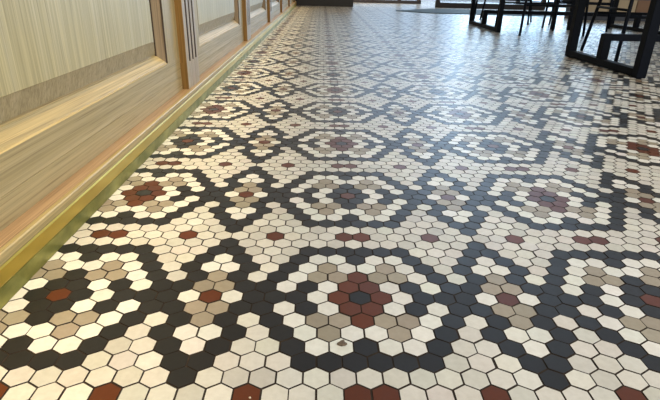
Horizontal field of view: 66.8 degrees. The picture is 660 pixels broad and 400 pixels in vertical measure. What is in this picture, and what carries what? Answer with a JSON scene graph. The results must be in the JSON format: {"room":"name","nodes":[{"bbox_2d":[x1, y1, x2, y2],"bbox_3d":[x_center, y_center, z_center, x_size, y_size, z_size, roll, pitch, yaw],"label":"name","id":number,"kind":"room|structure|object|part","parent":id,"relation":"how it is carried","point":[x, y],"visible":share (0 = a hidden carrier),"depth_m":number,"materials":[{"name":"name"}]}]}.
{"room":"cafe","nodes":[
{"label":"cafe","id":0,"kind":"room"},
{"bbox_2d":[0,0,659,399],"bbox_3d":[2.912,-1.783,5.072,6.850,0.002,11.850,1,24,-1],"label":"floor","id":1,"kind":"structure","parent":0,"point":[474,211],"depth_m":0.73,"materials":[{"name":"tile"}]},
{"bbox_2d":[0,4,296,308],"bbox_3d":[-0.415,-1.093,3.259,0.015,0.042,8.175,1,24,-1],"label":"strip","id":2,"kind":"object","parent":1,"relation":"on","point":[24,264],"visible":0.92,"depth_m":0.77,"materials":[{"name":"gold metal"}]},
{"bbox_2d":[0,2,295,266],"bbox_3d":[-0.437,-1.120,3.247,0.060,0.014,8.175,1,24,-1],"label":"baseboard","id":3,"kind":"structure","parent":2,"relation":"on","point":[30,223],"depth_m":0.79,"materials":[{"name":"brown wood"}]},
{"bbox_2d":[0,0,182,230],"bbox_3d":[-0.402,-0.537,0.701,0.031,0.967,1.051,1,24,-1],"label":"wall panel","id":4,"kind":"object","parent":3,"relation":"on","point":[76,76],"visible":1,"depth_m":0.78,"materials":[{"name":"brown wood"}]},
{"bbox_3d":[-0.406,-0.507,0.714,0.014,0.684,0.782,1,24,-1],"label":"raised panel","id":5,"kind":"part","parent":4,"relation":"part of","materials":[{"name":"brown wood"}]},
{"bbox_3d":[-0.400,-0.507,0.714,0.023,0.732,0.831,1,24,-1],"label":"moulding","id":6,"kind":"part","parent":4,"relation":"part of","materials":[{"name":"brown wood"}]},
{"bbox_3d":[-0.412,-0.150,0.871,0.030,0.048,1.051,1,24,-1],"label":"rail","id":7,"kind":"part","parent":4,"relation":"part of","materials":[{"name":"brown wood"}]},
{"bbox_3d":[-0.413,-0.111,0.888,0.031,0.036,1.051,1,24,-1],"label":"rail","id":8,"kind":"part","parent":4,"relation":"part of","materials":[{"name":"brown wood"}]},
{"bbox_2d":[174,0,199,88],"bbox_3d":[-0.387,-0.774,1.242,0.020,0.967,0.131,1,24,-1],"label":"pilaster","id":9,"kind":"object","parent":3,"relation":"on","point":[184,9],"visible":1,"depth_m":1.36,"materials":[{"name":"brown wood"}]},
{"bbox_2d":[193,0,243,74],"bbox_3d":[-0.420,-1.013,1.783,0.031,0.967,1.051,1,24,-1],"label":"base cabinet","id":10,"kind":"object","parent":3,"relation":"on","point":[218,23],"visible":0.71,"depth_m":1.84,"materials":[{"name":"brown wood"}]},
{"bbox_3d":[-0.423,-0.983,1.796,0.014,0.684,0.782,1,24,-1],"label":"raised panel","id":11,"kind":"part","parent":10,"relation":"part of","materials":[{"name":"brown wood"}]},
{"bbox_3d":[-0.417,-0.983,1.796,0.023,0.732,0.831,1,24,-1],"label":"moulding","id":12,"kind":"part","parent":10,"relation":"part of","materials":[{"name":"brown wood"}]},
{"bbox_3d":[-0.430,-0.626,1.953,0.030,0.048,1.051,1,24,-1],"label":"rail","id":13,"kind":"part","parent":10,"relation":"part of","materials":[{"name":"brown wood"}]},
{"bbox_3d":[-0.431,-0.587,1.970,0.031,0.036,1.051,1,24,-1],"label":"rail","id":14,"kind":"part","parent":10,"relation":"part of","materials":[{"name":"brown wood"}]},
{"bbox_2d":[242,0,250,40],"bbox_3d":[-0.405,-1.250,2.325,0.020,0.967,0.131,1,24,-1],"label":"pilaster","id":15,"kind":"object","parent":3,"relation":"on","point":[245,3],"visible":1,"depth_m":2.44,"materials":[{"name":"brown wood"}]},
{"bbox_2d":[250,0,267,34],"bbox_3d":[-0.438,-1.489,2.865,0.031,0.967,1.051,1,24,-1],"label":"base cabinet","id":16,"kind":"object","parent":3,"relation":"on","point":[258,17],"visible":0.62,"depth_m":3.04,"materials":[{"name":"brown wood"}]},
{"bbox_3d":[-0.441,-1.459,2.878,0.014,0.684,0.782,1,24,-1],"label":"raised panel","id":17,"kind":"part","parent":16,"relation":"part of","materials":[{"name":"brown wood"}]},
{"bbox_3d":[-0.435,-1.459,2.878,0.023,0.732,0.831,1,24,-1],"label":"moulding","id":18,"kind":"part","parent":16,"relation":"part of","materials":[{"name":"brown wood"}]},
{"bbox_3d":[-0.448,-1.102,3.035,0.030,0.048,1.051,1,24,-1],"label":"rail","id":19,"kind":"part","parent":16,"relation":"part of","materials":[{"name":"brown wood"}]},
{"bbox_3d":[-0.449,-1.063,3.053,0.031,0.036,1.051,1,24,-1],"label":"rail","id":20,"kind":"part","parent":16,"relation":"part of","materials":[{"name":"brown wood"}]},
{"bbox_2d":[267,0,271,21],"bbox_3d":[-0.422,-1.727,3.407,0.020,0.967,0.131,1,24,-1],"label":"pilaster","id":21,"kind":"object","parent":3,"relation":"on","point":[269,2],"visible":1,"depth_m":3.53,"materials":[{"name":"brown wood"}]},
{"bbox_2d":[272,0,279,18],"bbox_3d":[-0.456,-1.965,3.948,0.031,0.967,1.051,1,24,-1],"label":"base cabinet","id":22,"kind":"object","parent":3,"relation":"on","point":[275,3],"visible":0.58,"depth_m":4.21,"materials":[{"name":"brown wood"}]},
{"bbox_3d":[-0.453,-1.935,3.961,0.023,0.732,0.831,1,24,-1],"label":"moulding","id":23,"kind":"part","parent":22,"relation":"part of","materials":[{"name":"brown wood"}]},
{"bbox_3d":[-0.466,-1.578,4.118,0.030,0.048,1.051,1,24,-1],"label":"rail","id":24,"kind":"part","parent":22,"relation":"part of","materials":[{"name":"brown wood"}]},
{"bbox_3d":[-0.466,-1.539,4.135,0.031,0.036,1.051,1,24,-1],"label":"rail","id":25,"kind":"part","parent":22,"relation":"part of","materials":[{"name":"brown wood"}]},
{"bbox_2d":[280,0,282,12],"bbox_3d":[-0.440,-2.203,4.489,0.020,0.967,0.131,1,24,-1],"label":"pilaster","id":26,"kind":"object","parent":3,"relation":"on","point":[281,1],"visible":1,"depth_m":4.61,"materials":[{"name":"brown wood"}]},
{"bbox_2d":[283,0,287,9],"bbox_3d":[-0.473,-2.441,5.030,0.031,0.967,1.051,1,24,-1],"label":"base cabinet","id":27,"kind":"object","parent":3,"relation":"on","point":[285,2],"visible":0.41,"depth_m":5.27,"materials":[{"name":"brown wood"}]},
{"bbox_2d":[295,0,352,6],"bbox_3d":[-0.098,-2.996,7.194,0.860,0.374,0.300,1,24,-1],"label":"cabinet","id":28,"kind":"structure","parent":1,"relation":"on","point":[338,3],"depth_m":7.12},
{"bbox_2d":[337,340,346,345],"bbox_3d":[0.012,0.146,0.511,0.010,0.003,0.008,-7,25,-19],"label":"crumb","id":29,"kind":"object","parent":1,"relation":"on","point":[342,342],"visible":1,"depth_m":0.51,"materials":[{"name":"food"}]},
{"bbox_2d":[353,0,420,3],"bbox_3d":[0.539,-4.621,8.161,2.135,2.600,0.065,1,24,-1],"label":"door","id":30,"kind":"structure","parent":1,"relation":"on","point":[359,1],"depth_m":8.66,"materials":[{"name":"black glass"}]},
{"bbox_2d":[396,9,549,15],"bbox_3d":[1.787,-2.465,6.550,1.900,0.007,1.112,1,24,-1],"label":"entrance mat","id":31,"kind":"object","parent":1,"relation":"on","point":[438,11],"visible":0.6,"depth_m":6.36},
{"bbox_2d":[435,0,546,9],"bbox_3d":[2.459,-4.099,7.084,1.669,2.600,0.065,1,24,-1],"label":"window","id":32,"kind":"structure","parent":1,"relation":"on","point":[438,4],"depth_m":7.56,"materials":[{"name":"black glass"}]},
{"bbox_2d":[473,0,531,24],"bbox_3d":[1.726,-2.146,4.802,0.517,0.826,0.479,11,26,21],"label":"dining chair","id":33,"kind":"object","parent":1,"relation":"on","point":[530,7],"visible":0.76,"depth_m":4.83,"materials":[{"name":"black metal"}]},
{"bbox_3d":[1.413,-1.935,4.783,0.046,0.440,0.018,-8,25,-20],"label":"leg","id":34,"kind":"part","parent":33,"relation":"part of","materials":[{"name":"black metal"}]},
{"bbox_3d":[1.599,-2.076,5.114,0.086,0.442,0.017,20,30,37],"label":"leg","id":35,"kind":"part","parent":33,"relation":"part of","materials":[{"name":"black metal"}]},
{"bbox_3d":[1.851,-1.847,4.607,0.037,0.440,0.038,11,26,21],"label":"leg","id":36,"kind":"part","parent":33,"relation":"part of","materials":[{"name":"black metal"}]},
{"bbox_2d":[495,0,589,36],"bbox_3d":[1.617,-1.663,3.697,0.517,0.826,0.479,-2,24,-7],"label":"dining chair","id":37,"kind":"object","parent":1,"relation":"on","point":[525,3],"visible":0.84,"depth_m":3.67,"materials":[{"name":"black metal"}]},
{"bbox_3d":[1.400,-1.405,3.576,0.018,0.440,0.048,20,30,36],"label":"leg","id":38,"kind":"part","parent":37,"relation":"part of","materials":[{"name":"black metal"}]},
{"bbox_3d":[1.823,-1.582,4.004,0.018,0.440,0.046,18,29,33],"label":"leg","id":39,"kind":"part","parent":37,"relation":"part of","materials":[{"name":"black metal"}]},
{"bbox_3d":[1.873,-1.420,3.637,0.048,0.440,0.018,16,28,31],"label":"leg","id":40,"kind":"part","parent":37,"relation":"part of","materials":[{"name":"black metal"}]},
{"bbox_2d":[469,0,659,34],"bbox_3d":[1.953,-1.776,4.101,1.375,0.722,0.825,1,24,-1],"label":"dining table","id":41,"kind":"object","parent":1,"relation":"on","point":[501,11],"visible":0.72,"depth_m":4.18,"materials":[{"name":"black metal"}]},
{"bbox_3d":[1.298,-1.925,4.448,0.032,0.686,0.032,1,24,-1],"label":"leg","id":42,"kind":"part","parent":41,"relation":"part of","materials":[{"name":"black metal"}]},
{"bbox_3d":[1.298,-1.536,4.196,0.038,0.111,0.038,1,24,-1],"label":"stretcher post","id":43,"kind":"part","parent":41,"relation":"part of","materials":[{"name":"black metal"}]},
{"bbox_3d":[1.309,-1.614,3.739,0.032,0.686,0.032,1,24,-1],"label":"leg","id":44,"kind":"part","parent":41,"relation":"part of","materials":[{"name":"black metal"}]},
{"bbox_3d":[1.893,-1.761,4.107,0.030,0.686,0.031,1,24,-1],"label":"post","id":45,"kind":"part","parent":41,"relation":"part of","materials":[{"name":"black metal"}]},
{"bbox_3d":[2.033,-1.759,4.110,0.030,0.686,0.031,1,24,-1],"label":"post","id":46,"kind":"part","parent":41,"relation":"part of","materials":[{"name":"black metal"}]},
{"bbox_3d":[2.597,-1.906,4.478,0.032,0.686,0.032,1,24,-1],"label":"leg","id":47,"kind":"part","parent":41,"relation":"part of","materials":[{"name":"black metal"}]},
{"bbox_3d":[2.597,-1.517,4.226,0.038,0.111,0.038,1,24,-1],"label":"stretcher post","id":48,"kind":"part","parent":41,"relation":"part of","materials":[{"name":"black metal"}]},
{"bbox_2d":[541,0,614,31],"bbox_3d":[2.191,-1.901,4.270,0.517,0.826,0.479,14,27,26],"label":"dining chair","id":49,"kind":"object","parent":1,"relation":"on","point":[611,4],"visible":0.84,"depth_m":4.29,"materials":[{"name":"black metal"}]},
{"bbox_3d":[1.870,-1.702,4.278,0.046,0.440,0.018,-5,25,-15],"label":"leg","id":50,"kind":"part","parent":49,"relation":"part of","materials":[{"name":"black metal"}]},
{"bbox_3d":[2.288,-1.598,4.066,0.018,0.440,0.046,-5,25,-15],"label":"leg","id":51,"kind":"part","parent":49,"relation":"part of","materials":[{"name":"black metal"}]},
{"bbox_3d":[2.486,-1.736,4.391,0.048,0.440,0.018,-4,24,-12],"label":"leg","id":52,"kind":"part","parent":49,"relation":"part of","materials":[{"name":"black metal"}]},
{"bbox_2d":[564,0,650,21],"bbox_3d":[3.528,-2.159,5.682,1.550,0.224,0.350,1,24,-1],"label":"bench","id":53,"kind":"object","parent":1,"relation":"on","point":[638,5],"visible":0.3,"depth_m":5.51,"materials":[{"name":"brown wood"}]},
{"bbox_2d":[565,0,659,77],"bbox_3d":[1.935,-0.954,2.231,1.382,0.722,0.675,1,24,-1],"label":"dining table","id":54,"kind":"object","parent":1,"relation":"on","point":[649,36],"visible":1,"depth_m":2.29,"materials":[{"name":"black metal"}]},
{"bbox_3d":[1.277,-1.074,2.509,0.040,0.686,0.040,1,24,-1],"label":"leg","id":55,"kind":"part","parent":54,"relation":"part of","materials":[{"name":"black metal"}]},
{"bbox_3d":[1.276,-0.715,2.325,0.038,0.111,0.038,1,24,-1],"label":"stretcher post","id":56,"kind":"part","parent":54,"relation":"part of","materials":[{"name":"black metal"}]},
{"bbox_3d":[1.286,-0.822,1.937,0.040,0.686,0.040,1,24,-1],"label":"leg","id":57,"kind":"part","parent":54,"relation":"part of","materials":[{"name":"black metal"}]},
{"bbox_2d":[580,0,646,61],"bbox_3d":[1.701,-1.151,2.536,0.517,0.826,0.479,2,24,2],"label":"dining chair","id":58,"kind":"object","parent":1,"relation":"on","point":[628,12],"visible":0.96,"depth_m":2.61,"materials":[{"name":"black metal"}]},
{"bbox_3d":[1.489,-1.058,2.792,0.086,0.442,0.017,10,25,18],"label":"leg","id":59,"kind":"part","parent":58,"relation":"part of","materials":[{"name":"black metal"}]},
{"bbox_3d":[1.445,-0.897,2.423,0.046,0.440,0.018,-19,31,-38],"label":"leg","id":60,"kind":"part","parent":58,"relation":"part of","materials":[{"name":"black metal"}]},
{"label":"outside","id":61,"kind":"structure","parent":0,"visible":0},
{"bbox_2d":[426,0,546,2],"bbox_3d":[1.773,-5.144,12.712,6.875,0.024,8.625,1,24,-1],"label":"ground","id":62,"kind":"structure","parent":61,"point":[426,0],"depth_m":11.39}
]}

